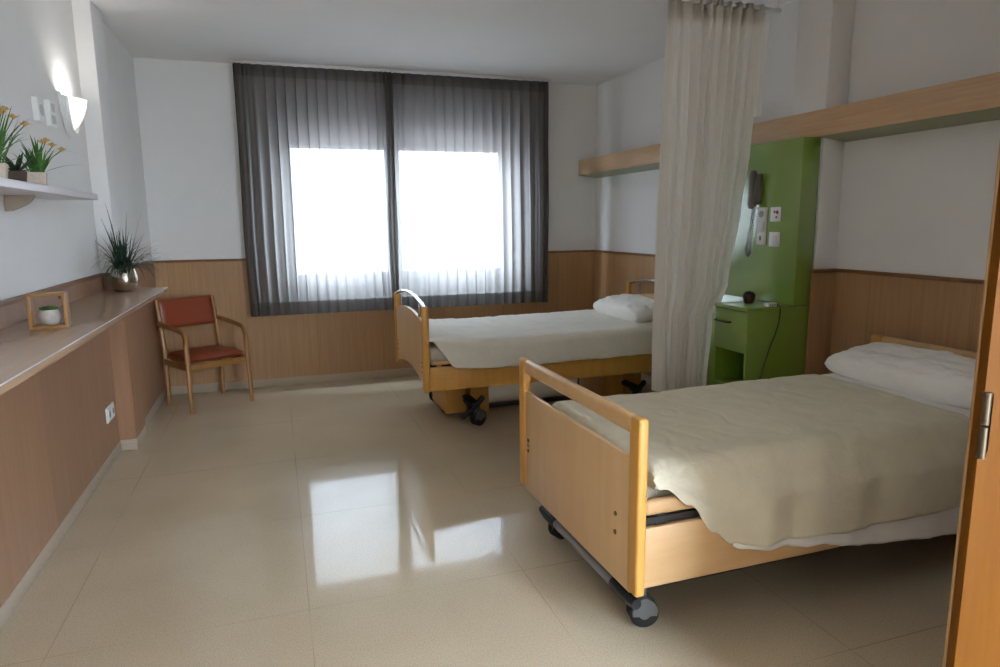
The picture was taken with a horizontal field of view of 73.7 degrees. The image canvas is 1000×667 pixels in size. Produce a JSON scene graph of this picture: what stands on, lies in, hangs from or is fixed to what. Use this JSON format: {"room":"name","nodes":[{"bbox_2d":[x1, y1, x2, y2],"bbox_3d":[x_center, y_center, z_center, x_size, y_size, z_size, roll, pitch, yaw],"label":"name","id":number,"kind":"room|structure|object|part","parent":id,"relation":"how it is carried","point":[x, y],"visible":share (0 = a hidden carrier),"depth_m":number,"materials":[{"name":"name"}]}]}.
{"room":"hospital room","nodes":[
{"label":"hospital room","id":0,"kind":"room"},
{"bbox_2d":[0,0,151,300],"bbox_3d":[-1.990,-0.302,2.294,0.265,2.885,7.850,-4,10,-18],"label":"wall","id":1,"kind":"structure","parent":0,"point":[44,243],"depth_m":3.59,"materials":[{"name":"paint"}]},
{"bbox_2d":[31,96,44,122],"bbox_3d":[-2.288,-1.108,3.306,0.030,0.115,0.085,-4,10,-18],"label":"wall socket","id":2,"kind":"object","parent":1,"relation":"attached to","point":[37,103],"visible":1,"depth_m":3.27,"materials":[{"name":"white plastic"}]},
{"bbox_2d":[0,177,97,210],"bbox_3d":[-1.833,-0.493,2.359,0.225,0.098,2.330,-4,10,-18],"label":"wall shelf","id":3,"kind":"object","parent":1,"relation":"attached to","point":[17,194],"visible":1,"depth_m":2.84,"materials":[{"name":"white wood"}]},
{"bbox_2d":[1,152,37,181],"bbox_3d":[-1.928,-0.657,2.657,0.176,0.128,0.166,2,10,16],"label":"potted succulent","id":4,"kind":"object","parent":3,"relation":"on","point":[16,172],"visible":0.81,"depth_m":2.63,"materials":[{"name":"green plant"}]},
{"bbox_2d":[8,171,26,181],"bbox_3d":[-1.921,-0.618,2.656,0.070,0.052,0.070,-7,12,-35],"label":"pot","id":5,"kind":"object","parent":4,"relation":"on","point":[15,175],"depth_m":2.63,"materials":[{"name":"brown ceramic"}]},
{"bbox_2d":[0,106,68,178],"bbox_3d":[-1.814,-0.702,2.468,0.252,0.276,0.464,-2,10,-8],"label":"potted flower","id":6,"kind":"object","parent":3,"relation":"on","point":[3,166],"visible":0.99,"depth_m":2.46,"materials":[{"name":"green plant"}]},
{"bbox_3d":[-1.851,-0.591,2.449,0.076,0.064,0.076,-6,11,-29],"label":"pot","id":7,"kind":"part","parent":6,"relation":"part of","materials":[{"name":"beige ceramic"}]},
{"bbox_2d":[12,136,84,184],"bbox_3d":[-1.982,-0.741,2.897,0.165,0.217,0.343,-1,9,-2],"label":"potted flower","id":8,"kind":"object","parent":3,"relation":"on","point":[39,176],"visible":0.95,"depth_m":2.85,"materials":[{"name":"green plant"}]},
{"bbox_3d":[-1.998,-0.661,2.879,0.076,0.064,0.076,-6,11,-29],"label":"pot","id":9,"kind":"part","parent":8,"relation":"part of","materials":[{"name":"beige ceramic"}]},
{"bbox_2d":[43,100,56,127],"bbox_3d":[-2.349,-1.148,3.488,0.032,0.130,0.085,-4,10,-18],"label":"wall switch","id":10,"kind":"object","parent":1,"relation":"attached to","point":[49,107],"visible":1,"depth_m":3.46,"materials":[{"name":"white plastic"}]},
{"bbox_2d":[58,91,86,137],"bbox_3d":[-2.428,-1.243,3.835,0.112,0.234,0.250,-4,10,-18],"label":"wall sconce","id":11,"kind":"object","parent":1,"relation":"attached to","point":[72,109],"visible":1,"depth_m":3.76,"materials":[{"name":"white glass"}]},
{"bbox_3d":[-2.422,-1.251,3.836,0.100,0.181,0.210,-4,10,-18],"label":"lamp shade","id":12,"kind":"part","parent":11,"relation":"part of","materials":[{"name":"white glass"}]},
{"bbox_2d":[0,261,154,306],"bbox_3d":[-1.858,-0.061,2.351,0.122,0.022,7.400,-4,10,-18],"label":"trim","id":13,"kind":"structure","parent":1,"relation":"attached to","point":[19,298],"depth_m":3.43,"materials":[{"name":"brown wood"}]},
{"bbox_2d":[0,264,164,607],"bbox_3d":[-1.857,0.497,2.442,0.112,1.108,7.400,-4,10,-18],"label":"wall paneling","id":14,"kind":"structure","parent":1,"relation":"attached to","point":[55,435],"depth_m":3.41,"materials":[{"name":"brown wood"}]},
{"bbox_2d":[0,387,165,630],"bbox_3d":[-1.849,1.080,2.539,0.116,0.075,7.400,-4,10,-18],"label":"baseboard","id":15,"kind":"structure","parent":1,"relation":"attached to","point":[26,581],"depth_m":3.32,"materials":[{"name":"tile"}]},
{"bbox_2d":[0,287,166,395],"bbox_3d":[-1.490,0.152,1.723,0.374,0.030,5.726,-4,10,-18],"label":"countertop","id":16,"kind":"structure","parent":1,"relation":"attached to","point":[24,352],"depth_m":2.57,"materials":[{"name":"laminate"}]},
{"bbox_2d":[25,291,70,329],"bbox_3d":[-1.825,-0.094,2.699,0.132,0.142,0.080,-5,10,-25],"label":"planter","id":17,"kind":"object","parent":16,"relation":"on","point":[29,297],"visible":0.98,"depth_m":2.68,"materials":[{"name":"brown wood"}]},
{"bbox_2d":[38,305,60,324],"bbox_3d":[-1.824,-0.074,2.702,0.078,0.079,0.078,-4,10,-18],"label":"succulent pot","id":18,"kind":"object","parent":17,"relation":"in","point":[48,315],"visible":1,"depth_m":2.68,"materials":[{"name":"white ceramic"}]},
{"bbox_2d":[92,204,171,291],"bbox_3d":[-2.301,-0.540,4.192,0.456,0.542,0.589,-4,10,-18],"label":"grass plant","id":19,"kind":"object","parent":16,"relation":"on","point":[123,276],"visible":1,"depth_m":4.16,"materials":[{"name":"green plant"}]},
{"bbox_3d":[-2.376,-0.342,4.218,0.158,0.144,0.158,-4,10,-18],"label":"pot","id":20,"kind":"part","parent":19,"relation":"part of","materials":[{"name":"silver metal"}]},
{"bbox_2d":[105,402,114,423],"bbox_3d":[-2.497,0.507,4.278,0.017,0.095,0.190,-4,10,-18],"label":"wall outlet","id":21,"kind":"object","parent":1,"relation":"attached to","point":[109,411],"visible":1,"depth_m":4.24,"materials":[{"name":"white plastic"}]},
{"bbox_2d":[71,0,124,272],"bbox_3d":[-2.603,-0.656,4.464,0.100,2.885,0.330,-4,10,-18],"label":"pillar","id":22,"kind":"structure","parent":0,"point":[87,19],"depth_m":4.24,"materials":[{"name":"paint"}]},
{"bbox_2d":[133,57,596,260],"bbox_3d":[-1.079,-1.017,6.547,4.735,2.885,0.250,-4,10,-18],"label":"wall","id":23,"kind":"structure","parent":0,"point":[187,109],"depth_m":5.85,"materials":[{"name":"paint"}]},
{"bbox_2d":[170,368,417,394],"bbox_3d":[-0.992,0.387,6.663,4.238,0.075,0.016,-4,10,-18],"label":"baseboard","id":24,"kind":"structure","parent":23,"relation":"attached to","point":[211,387],"depth_m":6.34,"materials":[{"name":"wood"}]},
{"bbox_2d":[154,252,594,386],"bbox_3d":[-0.998,-0.197,6.568,4.246,1.108,0.012,-4,10,-18],"label":"wall paneling","id":25,"kind":"structure","parent":23,"relation":"attached to","point":[298,345],"depth_m":6.31,"materials":[{"name":"brown wood"}]},
{"bbox_2d":[155,250,593,262],"bbox_3d":[-1.002,-0.753,6.471,4.226,0.022,0.022,-4,10,-18],"label":"trim","id":26,"kind":"structure","parent":23,"relation":"attached to","point":[565,251],"depth_m":5.96,"materials":[{"name":"brown wood"}]},
{"bbox_2d":[91,0,793,84],"bbox_3d":[0.106,-1.915,2.770,4.935,0.100,7.900,-4,10,-18],"label":"ceiling","id":27,"kind":"structure","parent":0,"point":[583,42],"depth_m":4.90,"materials":[{"name":"paint"}]},
{"bbox_2d":[229,59,550,81],"bbox_3d":[-0.897,-2.397,6.102,2.940,0.019,0.024,-4,10,-18],"label":"rail","id":28,"kind":"object","parent":27,"relation":"attached to","point":[230,60],"visible":1,"depth_m":6.04,"materials":[{"name":"grey metal"}]},
{"bbox_2d":[232,62,398,316],"bbox_3d":[-1.617,-1.263,6.038,1.363,2.169,0.097,-4,10,-18],"label":"window curtain","id":29,"kind":"object","parent":28,"relation":"hanging from","point":[317,166],"visible":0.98,"depth_m":6.02,"materials":[{"name":"grey fabric"}]},
{"bbox_2d":[389,72,548,308],"bbox_3d":[-0.257,-1.351,6.490,1.577,2.169,0.088,-4,10,-18],"label":"window curtain","id":30,"kind":"object","parent":28,"relation":"hanging from","point":[471,154],"visible":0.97,"depth_m":6.47,"materials":[{"name":"grey fabric"}]},
{"bbox_2d":[664,0,781,12],"bbox_3d":[0.903,-1.993,3.851,1.760,0.116,0.024,-4,10,-18],"label":"rail","id":31,"kind":"object","parent":27,"relation":"attached to","point":[776,9],"visible":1,"depth_m":4.03,"materials":[{"name":"grey metal"}]},
{"bbox_2d":[651,0,770,391],"bbox_3d":[1.350,-0.824,4.185,0.807,2.361,0.141,-4,10,-18],"label":"privacy curtain","id":32,"kind":"object","parent":31,"relation":"hanging from","point":[716,55],"visible":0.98,"depth_m":4.12,"materials":[{"name":"beige fabric"}]},
{"bbox_2d":[0,375,956,666],"bbox_3d":[0.136,1.029,3.259,4.935,0.100,7.900,-4,10,-18],"label":"floor","id":33,"kind":"structure","parent":0,"point":[361,522],"depth_m":2.90,"materials":[{"name":"tile"}]},
{"bbox_2d":[154,295,253,414],"bbox_3d":[-2.529,0.152,5.692,0.570,0.888,0.558,7,12,40],"label":"armchair","id":34,"kind":"object","parent":33,"relation":"on","point":[171,314],"visible":1,"depth_m":5.68,"materials":[{"name":"brown wood"}]},
{"bbox_3d":[-2.851,0.163,5.651,0.113,0.888,0.041,7,12,40],"label":"leg","id":35,"kind":"part","parent":34,"relation":"part of","materials":[{"name":"brown wood"}]},
{"bbox_3d":[-2.689,-0.002,5.464,0.524,0.153,0.034,7,12,40],"label":"armrest","id":36,"kind":"part","parent":34,"relation":"part of","materials":[{"name":"brown wood"}]},
{"bbox_3d":[-2.661,0.261,5.493,0.410,0.050,0.022,7,12,40],"label":"rail","id":37,"kind":"part","parent":34,"relation":"part of","materials":[{"name":"brown wood"}]},
{"bbox_3d":[-2.661,0.208,5.815,0.023,0.050,0.472,7,12,40],"label":"rail","id":38,"kind":"part","parent":34,"relation":"part of","materials":[{"name":"brown wood"}]},
{"bbox_3d":[-2.720,-0.189,5.797,0.076,0.244,0.451,7,12,40],"label":"backrest","id":39,"kind":"part","parent":34,"relation":"part of","materials":[{"name":"red plastic"}]},
{"bbox_3d":[-2.496,0.370,5.359,0.049,0.566,0.045,7,12,40],"label":"leg","id":40,"kind":"part","parent":34,"relation":"part of","materials":[{"name":"brown wood"}]},
{"bbox_3d":[-2.500,0.165,5.669,0.437,0.076,0.477,7,12,40],"label":"seat","id":41,"kind":"part","parent":34,"relation":"part of","materials":[{"name":"red plastic"}]},
{"bbox_3d":[-2.538,0.099,6.012,0.113,0.888,0.041,7,12,40],"label":"leg","id":42,"kind":"part","parent":34,"relation":"part of","materials":[{"name":"brown wood"}]},
{"bbox_3d":[-2.338,0.249,5.543,0.022,0.050,0.487,7,12,40],"label":"rail","id":43,"kind":"part","parent":34,"relation":"part of","materials":[{"name":"brown wood"}]},
{"bbox_3d":[-2.359,-0.069,5.845,0.524,0.153,0.034,7,12,40],"label":"armrest","id":44,"kind":"part","parent":34,"relation":"part of","materials":[{"name":"brown wood"}]},
{"bbox_3d":[-2.163,0.303,5.743,0.049,0.566,0.045,7,12,40],"label":"leg","id":45,"kind":"part","parent":34,"relation":"part of","materials":[{"name":"brown wood"}]},
{"bbox_2d":[394,279,654,425],"bbox_3d":[0.356,0.095,5.516,2.256,1.000,1.148,-4,10,-18],"label":"hospital bed","id":46,"kind":"object","parent":33,"relation":"on","point":[455,390],"visible":0.58,"depth_m":5.08,"materials":[{"name":"brown wood"}]},
{"bbox_3d":[-0.866,-0.051,5.667,0.051,0.613,0.044,-4,10,-18],"label":"post","id":47,"kind":"part","parent":46,"relation":"part of","materials":[{"name":"brown wood"}]},
{"bbox_3d":[-0.692,0.053,5.154,0.022,0.512,1.096,-4,10,-18],"label":"footboard","id":48,"kind":"part","parent":46,"relation":"part of","materials":[{"name":"brown wood"}]},
{"bbox_3d":[-0.694,-0.287,5.098,0.026,0.088,1.102,-4,10,-18],"label":"handle","id":49,"kind":"part","parent":46,"relation":"part of","materials":[{"name":"silver metal"}]},
{"bbox_3d":[-0.515,0.117,4.634,0.051,0.613,0.044,-4,10,-18],"label":"post","id":50,"kind":"part","parent":46,"relation":"part of","materials":[{"name":"brown wood"}]},
{"bbox_2d":[429,342,446,362],"bbox_3d":[0.355,0.011,5.502,2.145,0.140,1.010,-4,10,-18],"label":"mattress","id":51,"kind":"object","parent":46,"relation":"on","point":[436,354],"visible":0.13,"depth_m":4.71,"materials":[{"name":"beige fabric"}]},
{"bbox_2d":[427,309,652,368],"bbox_3d":[0.334,0.003,5.479,2.140,0.251,1.177,-4,10,-18],"label":"bedspread","id":52,"kind":"object","parent":51,"relation":"on","point":[552,337],"visible":0.75,"depth_m":5.01,"materials":[{"name":"fabric"}]},
{"bbox_2d":[593,294,653,322],"bbox_3d":[1.127,-0.231,5.720,0.382,0.190,0.852,-3,10,-16],"label":"pillow","id":53,"kind":"object","parent":52,"relation":"on","point":[636,308],"visible":0.83,"depth_m":5.53,"materials":[{"name":"fabric"}]},
{"bbox_3d":[0.521,0.202,5.026,2.120,0.145,0.024,-4,10,-18],"label":"guard rail","id":54,"kind":"part","parent":46,"relation":"part of","materials":[{"name":"brown wood"}]},
{"bbox_3d":[0.531,0.257,5.017,2.160,0.170,0.024,-4,10,-18],"label":"panel","id":55,"kind":"part","parent":46,"relation":"part of","materials":[{"name":"brown wood"}]},
{"bbox_3d":[0.357,0.500,5.583,1.700,0.171,0.800,-4,10,-18],"label":"frame","id":56,"kind":"part","parent":46,"relation":"part of","materials":[{"name":"wood"}]},
{"bbox_3d":[1.224,-0.187,6.355,0.051,0.613,0.044,-4,10,-18],"label":"post","id":57,"kind":"part","parent":46,"relation":"part of","materials":[{"name":"brown wood"}]},
{"bbox_3d":[1.396,-0.423,5.785,0.026,0.088,1.102,-4,10,-18],"label":"handle","id":58,"kind":"part","parent":46,"relation":"part of","materials":[{"name":"brown wood"}]},
{"bbox_3d":[1.399,-0.082,5.842,0.022,0.512,1.096,-4,10,-18],"label":"headboard","id":59,"kind":"part","parent":46,"relation":"part of","materials":[{"name":"brown wood"}]},
{"bbox_2d":[519,334,976,626],"bbox_3d":[1.267,0.557,3.095,2.100,0.863,1.114,-4,10,-19],"label":"hospital bed","id":60,"kind":"object","parent":33,"relation":"on","point":[591,492],"visible":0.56,"depth_m":2.48,"materials":[{"name":"brown wood"}]},
{"bbox_3d":[0.121,0.428,3.233,0.038,0.630,0.066,-4,10,-19],"label":"post","id":61,"kind":"part","parent":60,"relation":"part of","materials":[{"name":"brown wood"}]},
{"bbox_3d":[0.294,0.591,2.759,0.019,0.490,0.994,-4,10,-19],"label":"footboard","id":62,"kind":"part","parent":60,"relation":"part of","materials":[{"name":"brown wood"}]},
{"bbox_3d":[0.290,0.229,2.698,0.040,0.067,0.981,-4,10,-19],"label":"rail","id":63,"kind":"part","parent":60,"relation":"part of","materials":[{"name":"brown wood"}]},
{"bbox_3d":[0.465,0.587,2.256,0.038,0.630,0.066,-4,10,-19],"label":"post","id":64,"kind":"part","parent":60,"relation":"part of","materials":[{"name":"brown wood"}]},
{"bbox_2d":[647,485,673,498],"bbox_3d":[1.291,0.433,3.040,1.987,0.156,0.824,-4,10,-19],"label":"mattress","id":65,"kind":"object","parent":60,"relation":"on","point":[651,493],"visible":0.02,"depth_m":2.36,"materials":[{"name":"white fabric"}]},
{"bbox_2d":[733,373,969,550],"bbox_3d":[1.355,0.555,3.026,1.791,0.497,0.962,-4,10,-18],"label":"sheet","id":66,"kind":"object","parent":65,"relation":"on","point":[929,526],"visible":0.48,"depth_m":2.65,"materials":[{"name":"white fabric"}]},
{"bbox_2d":[552,374,968,546],"bbox_3d":[1.113,0.505,2.935,1.525,0.368,0.990,-4,10,-18],"label":"bedspread","id":67,"kind":"object","parent":66,"relation":"on","point":[761,462],"visible":0.87,"depth_m":2.59,"materials":[{"name":"fabric"}]},
{"bbox_2d":[824,342,975,408],"bbox_3d":[2.051,0.178,3.247,0.379,0.189,0.880,-4,10,-19],"label":"pillow","id":68,"kind":"object","parent":66,"relation":"on","point":[945,377],"visible":0.91,"depth_m":3.17,"materials":[{"name":"fabric"}]},
{"bbox_3d":[1.434,0.537,2.613,1.995,0.056,0.036,-4,10,-19],"label":"guard rail","id":69,"kind":"part","parent":60,"relation":"part of","materials":[{"name":"brown wood"}]},
{"bbox_3d":[1.442,0.707,2.612,2.016,0.218,0.019,-4,10,-19],"label":"panel","id":70,"kind":"part","parent":60,"relation":"part of","materials":[{"name":"brown wood"}]},
{"bbox_3d":[1.246,0.720,3.114,1.870,0.366,0.720,-4,10,-19],"label":"lift frame","id":71,"kind":"part","parent":60,"relation":"part of","materials":[{"name":"wood"}]},
{"bbox_3d":[2.111,0.325,3.774,0.038,0.644,0.066,-4,10,-19],"label":"post","id":72,"kind":"part","parent":60,"relation":"part of","materials":[{"name":"brown wood"}]},
{"bbox_3d":[2.258,0.109,3.300,0.040,0.067,0.847,-4,10,-19],"label":"rail","id":73,"kind":"part","parent":60,"relation":"part of","materials":[{"name":"brown wood"}]},
{"bbox_2d":[712,300,808,384],"bbox_3d":[1.619,0.303,4.222,0.488,0.988,0.315,-4,10,-18],"label":"base cabinet","id":74,"kind":"object","parent":33,"relation":"on","point":[744,332],"visible":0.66,"depth_m":4.06,"materials":[{"name":"green paint"}]},
{"bbox_2d":[715,376,742,383],"bbox_3d":[1.627,0.305,4.225,0.432,0.018,0.271,-4,10,-18],"label":"shelf","id":75,"kind":"object","parent":74,"relation":"attached to","point":[718,379],"depth_m":4.28,"materials":[{"name":"green paint"}]},
{"bbox_3d":[1.421,-0.022,4.102,0.018,0.249,0.303,-4,10,-18],"label":"drawer","id":76,"kind":"part","parent":74,"relation":"part of","materials":[{"name":"green paint"}]},
{"bbox_2d":[743,291,754,302],"bbox_3d":[1.561,-0.232,4.184,0.074,0.080,0.074,-4,10,-18],"label":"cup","id":77,"kind":"object","parent":74,"relation":"on","point":[748,296],"visible":1,"depth_m":4.16,"materials":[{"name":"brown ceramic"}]},
{"bbox_2d":[759,302,780,378],"bbox_3d":[1.599,0.136,4.037,0.170,0.642,0.060,-5,10,-24],"label":"remote","id":78,"kind":"object","parent":74,"relation":"on","point":[768,304],"visible":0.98,"depth_m":4.01,"materials":[{"name":"white plastic"}]},
{"bbox_2d":[595,0,999,279],"bbox_3d":[2.279,-0.579,3.698,0.200,2.885,7.850,-4,10,-18],"label":"wall","id":79,"kind":"structure","parent":0,"point":[920,202],"depth_m":3.66,"materials":[{"name":"paint"}]},
{"bbox_2d":[641,373,651,384],"bbox_3d":[1.796,0.662,4.832,0.160,0.075,5.300,-4,10,-18],"label":"baseboard","id":80,"kind":"structure","parent":79,"relation":"attached to","point":[648,379],"depth_m":6.26,"materials":[{"name":"tile"}]},
{"bbox_2d":[594,252,983,385],"bbox_3d":[1.779,0.081,4.725,0.188,1.108,5.288,-4,10,-18],"label":"wall paneling","id":81,"kind":"structure","parent":79,"relation":"attached to","point":[845,309],"depth_m":3.88,"materials":[{"name":"brown wood"}]},
{"bbox_2d":[594,250,983,283],"bbox_3d":[1.771,-0.477,4.638,0.190,0.022,5.300,-4,10,-18],"label":"trim","id":82,"kind":"structure","parent":79,"relation":"attached to","point":[889,274],"depth_m":3.73,"materials":[{"name":"brown wood"}]},
{"bbox_2d":[579,72,999,177],"bbox_3d":[1.747,-1.314,4.512,0.210,0.176,5.235,-4,10,-18],"label":"beam","id":83,"kind":"structure","parent":79,"relation":"attached to","point":[972,100],"depth_m":3.54,"materials":[{"name":"brown wood"}]},
{"bbox_2d":[793,0,854,268],"bbox_3d":[1.936,-0.650,4.148,0.160,2.885,0.269,-4,10,-18],"label":"pillar","id":84,"kind":"structure","parent":0,"point":[825,27],"depth_m":3.95,"materials":[{"name":"paint"}]},
{"bbox_2d":[707,137,820,385],"bbox_3d":[1.695,-0.233,4.430,0.147,1.976,0.814,-4,10,-18],"label":"wall panel","id":85,"kind":"object","parent":84,"relation":"attached to","point":[789,168],"depth_m":4.10,"materials":[{"name":"paint"}]},
{"bbox_2d":[745,170,762,256],"bbox_3d":[1.613,-0.766,4.283,0.073,0.547,0.105,-4,10,-18],"label":"wall telephone","id":86,"kind":"object","parent":85,"relation":"attached to","point":[755,180],"visible":1,"depth_m":4.23,"materials":[{"name":"black plastic"}]},
{"bbox_3d":[1.621,-0.665,4.316,0.029,0.336,0.079,-4,10,-18],"label":"coiled cord","id":87,"kind":"part","parent":86,"relation":"part of","materials":[{"name":"beige plastic"}]},
{"bbox_3d":[1.661,-0.682,4.241,0.018,0.235,0.082,-4,10,-18],"label":"socket strip","id":88,"kind":"part","parent":85,"relation":"part of","materials":[{"name":"white plastic"}]},
{"bbox_2d":[769,232,779,246],"bbox_3d":[1.701,-0.585,4.142,0.016,0.090,0.090,-4,10,-18],"label":"light switch","id":89,"kind":"object","parent":85,"relation":"attached to","point":[774,237],"visible":1,"depth_m":4.13,"materials":[{"name":"white plastic"}]},
{"bbox_2d":[770,207,781,220],"bbox_3d":[1.702,-0.736,4.118,0.012,0.088,0.088,-4,10,-18],"label":"plate","id":90,"kind":"object","parent":85,"relation":"attached to","point":[775,215],"visible":1,"depth_m":4.11,"materials":[{"name":"white plastic"}]},
{"bbox_3d":[2.352,-0.119,0.924,1.450,2.885,2.070,-4,10,-18],"label":"wall","id":91,"kind":"structure","parent":0,"visible":0},
{"bbox_2d":[942,142,999,666],"bbox_3d":[1.453,0.169,1.617,0.858,2.092,0.051,-4,10,-19],"label":"door","id":92,"kind":"structure","parent":91,"relation":"in","point":[972,639],"depth_m":1.52,"materials":[{"name":"brown wood"}]}
]}

